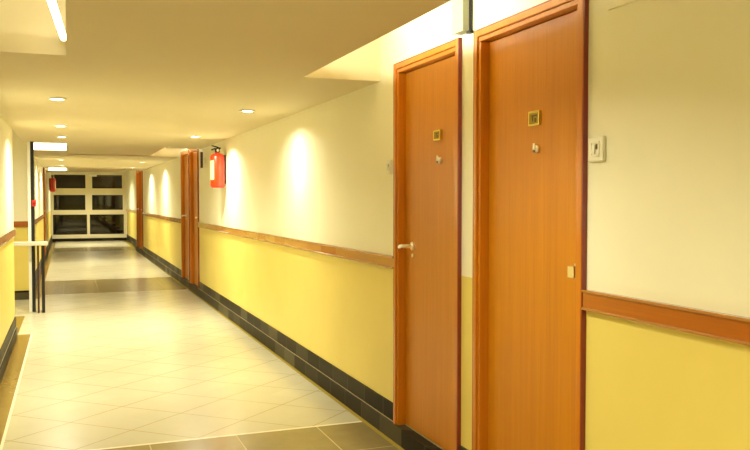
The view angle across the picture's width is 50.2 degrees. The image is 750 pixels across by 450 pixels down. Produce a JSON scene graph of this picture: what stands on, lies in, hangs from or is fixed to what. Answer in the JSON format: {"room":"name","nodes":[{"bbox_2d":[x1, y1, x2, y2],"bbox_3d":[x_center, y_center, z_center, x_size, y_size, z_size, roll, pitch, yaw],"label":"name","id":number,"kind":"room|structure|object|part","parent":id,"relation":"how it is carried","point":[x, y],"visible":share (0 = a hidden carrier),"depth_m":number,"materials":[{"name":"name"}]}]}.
{"room":"building corridor","nodes":[
{"label":"building corridor","id":0,"kind":"room"},
{"bbox_2d":[0,114,14,347],"bbox_3d":[-1.662,0.050,2.605,0.160,2.650,12.450,-1,2,-21],"label":"wall","id":1,"kind":"structure","parent":0,"point":[7,291],"depth_m":7.47,"materials":[{"name":"paint"}]},
{"bbox_2d":[0,228,15,246],"bbox_3d":[-1.575,0.261,2.646,0.026,0.078,12.450,-1,2,-21],"label":"rail","id":2,"kind":"object","parent":1,"relation":"attached to","point":[9,235],"visible":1,"depth_m":7.33,"materials":[{"name":"brown wood"}]},
{"bbox_2d":[12,129,16,290],"bbox_3d":[-6.004,-0.233,11.324,1.700,2.650,0.150,-1,2,-21],"label":"wall","id":3,"kind":"structure","parent":0,"point":[13,132],"depth_m":11.55,"materials":[{"name":"paint"}]},
{"bbox_2d":[14,221,27,226],"bbox_3d":[-5.899,-0.001,11.281,1.860,0.080,0.020,-1,2,-21],"label":"rail","id":4,"kind":"object","parent":3,"relation":"attached to","point":[17,223],"depth_m":11.57,"materials":[{"name":"brown wood"}]},
{"bbox_2d":[15,290,28,299],"bbox_3d":[-5.899,1.028,11.315,1.860,0.130,0.020,-1,2,-21],"label":"baseboard","id":5,"kind":"structure","parent":3,"relation":"attached to","point":[19,295],"depth_m":11.60,"materials":[{"name":"stone"}]},
{"bbox_2d":[15,133,51,290],"bbox_3d":[-8.126,-0.497,19.449,0.160,2.650,16.850,-1,2,-21],"label":"wall","id":6,"kind":"structure","parent":0,"point":[20,147],"depth_m":11.62,"materials":[{"name":"paint"}]},
{"bbox_2d":[0,235,51,383],"bbox_3d":[-5.202,0.959,12.127,0.025,0.216,32.700,-1,2,-21],"label":"baseboard","id":7,"kind":"structure","parent":6,"relation":"attached to","point":[7,339],"depth_m":7.45,"materials":[{"name":"stone"}]},
{"bbox_2d":[35,214,44,223],"bbox_3d":[-6.391,-0.112,15.197,0.026,0.078,7.648,-1,2,-21],"label":"rail","id":8,"kind":"object","parent":6,"relation":"attached to","point":[42,216],"visible":0.55,"depth_m":15.55,"materials":[{"name":"brown wood"}]},
{"bbox_2d":[43,167,45,253],"bbox_3d":[-7.964,-0.346,19.168,0.134,2.157,0.900,-1,2,-21],"label":"door","id":9,"kind":"structure","parent":6,"relation":"in","point":[44,211],"depth_m":18.79,"materials":[{"name":"brown wood"}]},
{"bbox_3d":[-7.970,-0.346,19.166,0.120,2.157,0.888,-1,2,-21],"label":"frame","id":10,"kind":"part","parent":9,"relation":"part of","materials":[{"name":"brown wood"}]},
{"bbox_2d":[49,175,55,191],"bbox_3d":[-9.859,-1.280,24.465,0.177,0.530,0.178,1,2,24],"label":"fire extinguisher","id":11,"kind":"object","parent":6,"relation":"attached to","point":[52,181],"visible":1,"depth_m":24.40,"materials":[{"name":"red metal"}]},
{"bbox_2d":[51,172,126,238],"bbox_3d":[-9.970,-0.770,27.841,2.730,2.650,0.150,-1,2,-21],"label":"wall","id":12,"kind":"structure","parent":0,"point":[51,172],"depth_m":27.88,"materials":[{"name":"beige paint"}]},
{"bbox_2d":[52,173,125,237],"bbox_3d":[-9.933,-0.679,27.832,2.410,2.250,0.100,-1,2,-21],"label":"window","id":13,"kind":"structure","parent":12,"relation":"in","point":[83,206],"depth_m":27.79,"materials":[{"name":"beige metal"}]},
{"bbox_3d":[-10.535,-0.777,27.597,1.020,0.520,0.008,-1,2,-21],"label":"pane","id":14,"kind":"part","parent":13,"relation":"part of","materials":[{"name":"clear glass"}]},
{"bbox_3d":[-10.526,-0.012,27.625,1.100,0.690,0.008,-1,2,-21],"label":"pane","id":15,"kind":"part","parent":13,"relation":"part of","materials":[{"name":"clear glass"}]},
{"bbox_3d":[-10.516,-1.499,27.580,1.000,0.465,0.008,-1,2,-21],"label":"pane","id":16,"kind":"part","parent":13,"relation":"part of","materials":[{"name":"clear glass"}]},
{"bbox_3d":[-9.401,-0.026,28.056,1.130,0.690,0.008,-1,2,-21],"label":"pane","id":17,"kind":"part","parent":13,"relation":"part of","materials":[{"name":"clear glass"}]},
{"bbox_3d":[-9.382,-1.513,28.015,0.990,0.465,0.008,-1,2,-21],"label":"pane","id":18,"kind":"part","parent":13,"relation":"part of","materials":[{"name":"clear glass"}]},
{"bbox_3d":[-9.377,-0.791,28.040,1.020,0.520,0.008,-1,2,-21],"label":"pane","id":19,"kind":"part","parent":13,"relation":"part of","materials":[{"name":"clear glass"}]},
{"bbox_2d":[52,238,125,241],"bbox_3d":[-9.912,0.507,27.814,2.420,0.100,0.020,-1,2,-21],"label":"baseboard","id":20,"kind":"structure","parent":12,"relation":"attached to","point":[67,239],"depth_m":27.79,"materials":[{"name":"stone"}]},
{"bbox_2d":[0,240,403,449],"bbox_3d":[-4.942,1.123,12.231,4.700,0.120,33.100,-1,2,-21],"label":"floor","id":21,"kind":"structure","parent":0,"point":[121,354],"depth_m":6.58,"materials":[{"name":"tile"}]},
{"bbox_2d":[14,241,47,312],"bbox_3d":[-4.583,0.672,10.168,0.805,0.915,0.120,-1,2,-21],"label":"table","id":22,"kind":"object","parent":21,"relation":"on","point":[42,244],"visible":0.91,"depth_m":10.25,"materials":[{"name":"silver metal"}]},
{"bbox_3d":[-4.583,0.240,10.155,0.805,0.050,0.120,-1,2,-21],"label":"rail","id":23,"kind":"part","parent":22,"relation":"part of","materials":[{"name":"metal"}]},
{"bbox_3d":[-4.317,0.694,10.261,0.023,0.866,0.030,-1,2,-21],"label":"post","id":24,"kind":"part","parent":22,"relation":"part of","materials":[{"name":"brown metal"}]},
{"bbox_3d":[-4.263,0.693,10.281,0.038,0.866,0.040,-1,2,-21],"label":"post","id":25,"kind":"part","parent":22,"relation":"part of","materials":[{"name":"black metal"}]},
{"bbox_2d":[27,141,35,311],"bbox_3d":[-4.436,0.025,10.332,0.076,2.198,0.060,-1,2,-21],"label":"pole","id":26,"kind":"object","parent":21,"relation":"on","point":[30,145],"visible":1,"depth_m":10.31,"materials":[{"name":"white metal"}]},
{"bbox_2d":[0,0,450,172],"bbox_3d":[-4.942,-1.409,12.149,4.700,0.552,33.100,-1,2,-21],"label":"ceiling","id":27,"kind":"structure","parent":0,"point":[137,79],"depth_m":4.53,"materials":[{"name":"paint"}]},
{"bbox_2d":[34,143,66,150],"bbox_3d":[-4.937,-1.218,12.128,0.490,0.170,0.055,-1,2,-21],"label":"ceiling light","id":28,"kind":"object","parent":27,"relation":"attached to","point":[37,146],"visible":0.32,"depth_m":12.11,"materials":[{"name":"white plastic"}]},
{"bbox_2d":[47,0,65,41],"bbox_3d":[-1.401,-0.930,3.504,0.032,0.032,1.202,-1,2,-18],"label":"fluorescent tube","id":29,"kind":"object","parent":27,"relation":"attached to","point":[52,4],"visible":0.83,"depth_m":3.58,"materials":[{"name":"white glass"}]},
{"bbox_2d":[48,168,65,170],"bbox_3d":[-8.317,-1.504,20.948,0.440,0.170,0.055,-1,2,-21],"label":"ceiling light","id":30,"kind":"object","parent":27,"relation":"attached to","point":[49,169],"visible":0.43,"depth_m":20.92,"materials":[{"name":"white plastic"}]},
{"bbox_2d":[48,97,66,100],"bbox_3d":[-2.324,-0.922,5.851,0.132,0.011,0.132,-1,2,-21],"label":"recessed light","id":31,"kind":"object","parent":27,"relation":"in","point":[49,98],"visible":1,"depth_m":5.81,"materials":[{"name":"white"}]},
{"bbox_2d":[239,109,254,111],"bbox_3d":[-1.060,-0.948,6.646,0.132,0.011,0.132,-1,2,-21],"label":"recessed light","id":32,"kind":"object","parent":27,"relation":"in","point":[242,110],"visible":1,"depth_m":6.60,"materials":[{"name":"white glass"}]},
{"bbox_2d":[126,0,749,449],"bbox_3d":[-2.902,-0.286,12.968,0.190,2.650,32.700,-1,2,-21],"label":"wall","id":33,"kind":"structure","parent":0,"point":[668,203],"depth_m":2.95,"materials":[{"name":"paint"}]},
{"bbox_2d":[136,171,139,247],"bbox_3d":[-6.601,-0.452,22.431,0.134,2.157,0.880,-1,2,-21],"label":"door","id":34,"kind":"structure","parent":33,"relation":"in","point":[137,172],"depth_m":22.78,"materials":[{"name":"brown wood"}]},
{"bbox_3d":[-6.594,-0.453,22.434,0.120,2.157,0.868,-1,2,-21],"label":"frame","id":35,"kind":"part","parent":34,"relation":"part of","materials":[{"name":"brown wood"}]},
{"bbox_2d":[139,171,142,249],"bbox_3d":[-6.237,-0.422,21.484,0.134,2.157,0.890,-1,2,-21],"label":"door","id":36,"kind":"structure","parent":33,"relation":"in","point":[140,172],"depth_m":21.83,"materials":[{"name":"brown wood"}]},
{"bbox_2d":[142,212,180,222],"bbox_3d":[-4.731,-0.185,17.440,0.026,0.078,7.746,-1,2,-21],"label":"rail","id":37,"kind":"object","parent":33,"relation":"attached to","point":[178,220],"visible":1,"depth_m":16.39,"materials":[{"name":"brown wood"}]},
{"bbox_2d":[181,149,189,282],"bbox_3d":[-3.132,-0.159,13.393,0.134,2.157,0.950,-1,2,-21],"label":"door","id":38,"kind":"structure","parent":33,"relation":"in","point":[185,193],"depth_m":13.68,"materials":[{"name":"brown wood"}]},
{"bbox_2d":[189,149,199,288],"bbox_3d":[-2.772,-0.128,12.453,0.134,2.157,0.855,-1,2,-21],"label":"door","id":39,"kind":"structure","parent":33,"relation":"in","point":[193,153],"depth_m":12.72,"materials":[{"name":"brown wood"}]},
{"bbox_2d":[199,152,204,167],"bbox_3d":[-2.476,-0.933,11.464,0.075,0.230,0.029,-1,2,-21],"label":"wall sign","id":40,"kind":"object","parent":33,"relation":"attached to","point":[201,158],"visible":1,"depth_m":11.45,"materials":[{"name":"brown metal"}]},
{"bbox_2d":[210,145,225,187],"bbox_3d":[-1.955,-0.725,9.921,0.177,0.530,0.178,1,2,24],"label":"fire extinguisher","id":41,"kind":"object","parent":33,"relation":"attached to","point":[217,160],"visible":1,"depth_m":9.86,"materials":[{"name":"red metal"}]},
{"bbox_2d":[198,222,392,268],"bbox_3d":[-1.272,0.108,8.426,0.026,0.078,7.746,-1,2,-21],"label":"rail","id":42,"kind":"object","parent":33,"relation":"attached to","point":[378,259],"visible":1,"depth_m":6.32,"materials":[{"name":"brown wood"}]},
{"bbox_2d":[126,235,467,449],"bbox_3d":[-2.956,0.931,12.987,0.125,0.216,32.700,-1,2,-21],"label":"baseboard","id":43,"kind":"structure","parent":33,"relation":"attached to","point":[404,436],"depth_m":6.31,"materials":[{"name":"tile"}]},
{"bbox_2d":[386,160,391,173],"bbox_3d":[0.084,-0.354,4.880,0.021,0.085,0.075,-1,2,-21],"label":"wall switch","id":44,"kind":"object","parent":33,"relation":"attached to","point":[388,162],"visible":1,"depth_m":4.86,"materials":[{"name":"beige plastic"}]},
{"bbox_2d":[393,37,461,449],"bbox_3d":[0.310,0.133,4.423,0.134,2.157,0.855,-1,2,-21],"label":"door","id":45,"kind":"structure","parent":33,"relation":"in","point":[427,85],"depth_m":4.46,"materials":[{"name":"brown wood"}]},
{"bbox_3d":[0.183,0.142,4.674,0.076,0.092,0.106,-1,2,-21],"label":"handle","id":46,"kind":"part","parent":45,"relation":"part of","materials":[{"name":"silver metal"}]},
{"bbox_2d":[452,0,472,34],"bbox_3d":[0.428,-1.124,3.913,0.054,0.388,0.128,-1,2,-21],"label":"cable trunking","id":47,"kind":"object","parent":33,"relation":"attached to","point":[462,10],"visible":0.99,"depth_m":3.87,"materials":[{"name":"beige plastic"}]},
{"bbox_3d":[0.404,-1.129,3.908,0.006,0.378,0.120,-1,2,-21],"label":"duct lid","id":48,"kind":"part","parent":47,"relation":"part of","materials":[{"name":"beige plastic"}]},
{"bbox_2d":[472,0,588,449],"bbox_3d":[0.683,0.164,3.470,0.120,2.157,0.882,-1,2,-21],"label":"door","id":49,"kind":"structure","parent":33,"relation":"in","point":[530,65],"depth_m":3.47,"materials":[{"name":"brown wood"}]},
{"bbox_3d":[0.685,-0.457,3.425,0.006,0.062,0.085,-1,2,-21],"label":"number plate","id":50,"kind":"part","parent":49,"relation":"part of","materials":[{"name":"gold metal"}]},
{"bbox_3d":[0.785,0.183,3.128,0.048,0.060,0.056,-1,2,-21],"label":"handle","id":51,"kind":"part","parent":49,"relation":"part of","materials":[{"name":"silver metal"}]},
{"bbox_2d":[588,136,605,161],"bbox_3d":[0.819,-0.281,2.963,0.023,0.092,0.088,-1,2,-21],"label":"wall switch","id":52,"kind":"object","parent":33,"relation":"attached to","point":[596,145],"visible":1,"depth_m":2.95,"materials":[{"name":"beige plastic"}]},
{"bbox_3d":[0.813,-0.281,2.960,0.004,0.055,0.053,-1,2,-21],"label":"raised frame","id":53,"kind":"part","parent":52,"relation":"part of","materials":[{"name":"beige plastic"}]},
{"bbox_2d":[608,0,637,9],"bbox_3d":[0.911,-0.910,2.723,0.008,0.278,0.365,-1,2,-21],"label":"access panel","id":54,"kind":"object","parent":33,"relation":"attached to","point":[612,4],"visible":1,"depth_m":2.84,"materials":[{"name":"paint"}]},
{"bbox_2d":[581,289,749,345],"bbox_3d":[1.823,0.370,0.361,0.026,0.078,5.746,-1,2,-21],"label":"rail","id":55,"kind":"object","parent":33,"relation":"attached to","point":[716,325],"visible":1,"depth_m":2.58,"materials":[{"name":"brown wood"}]}
]}

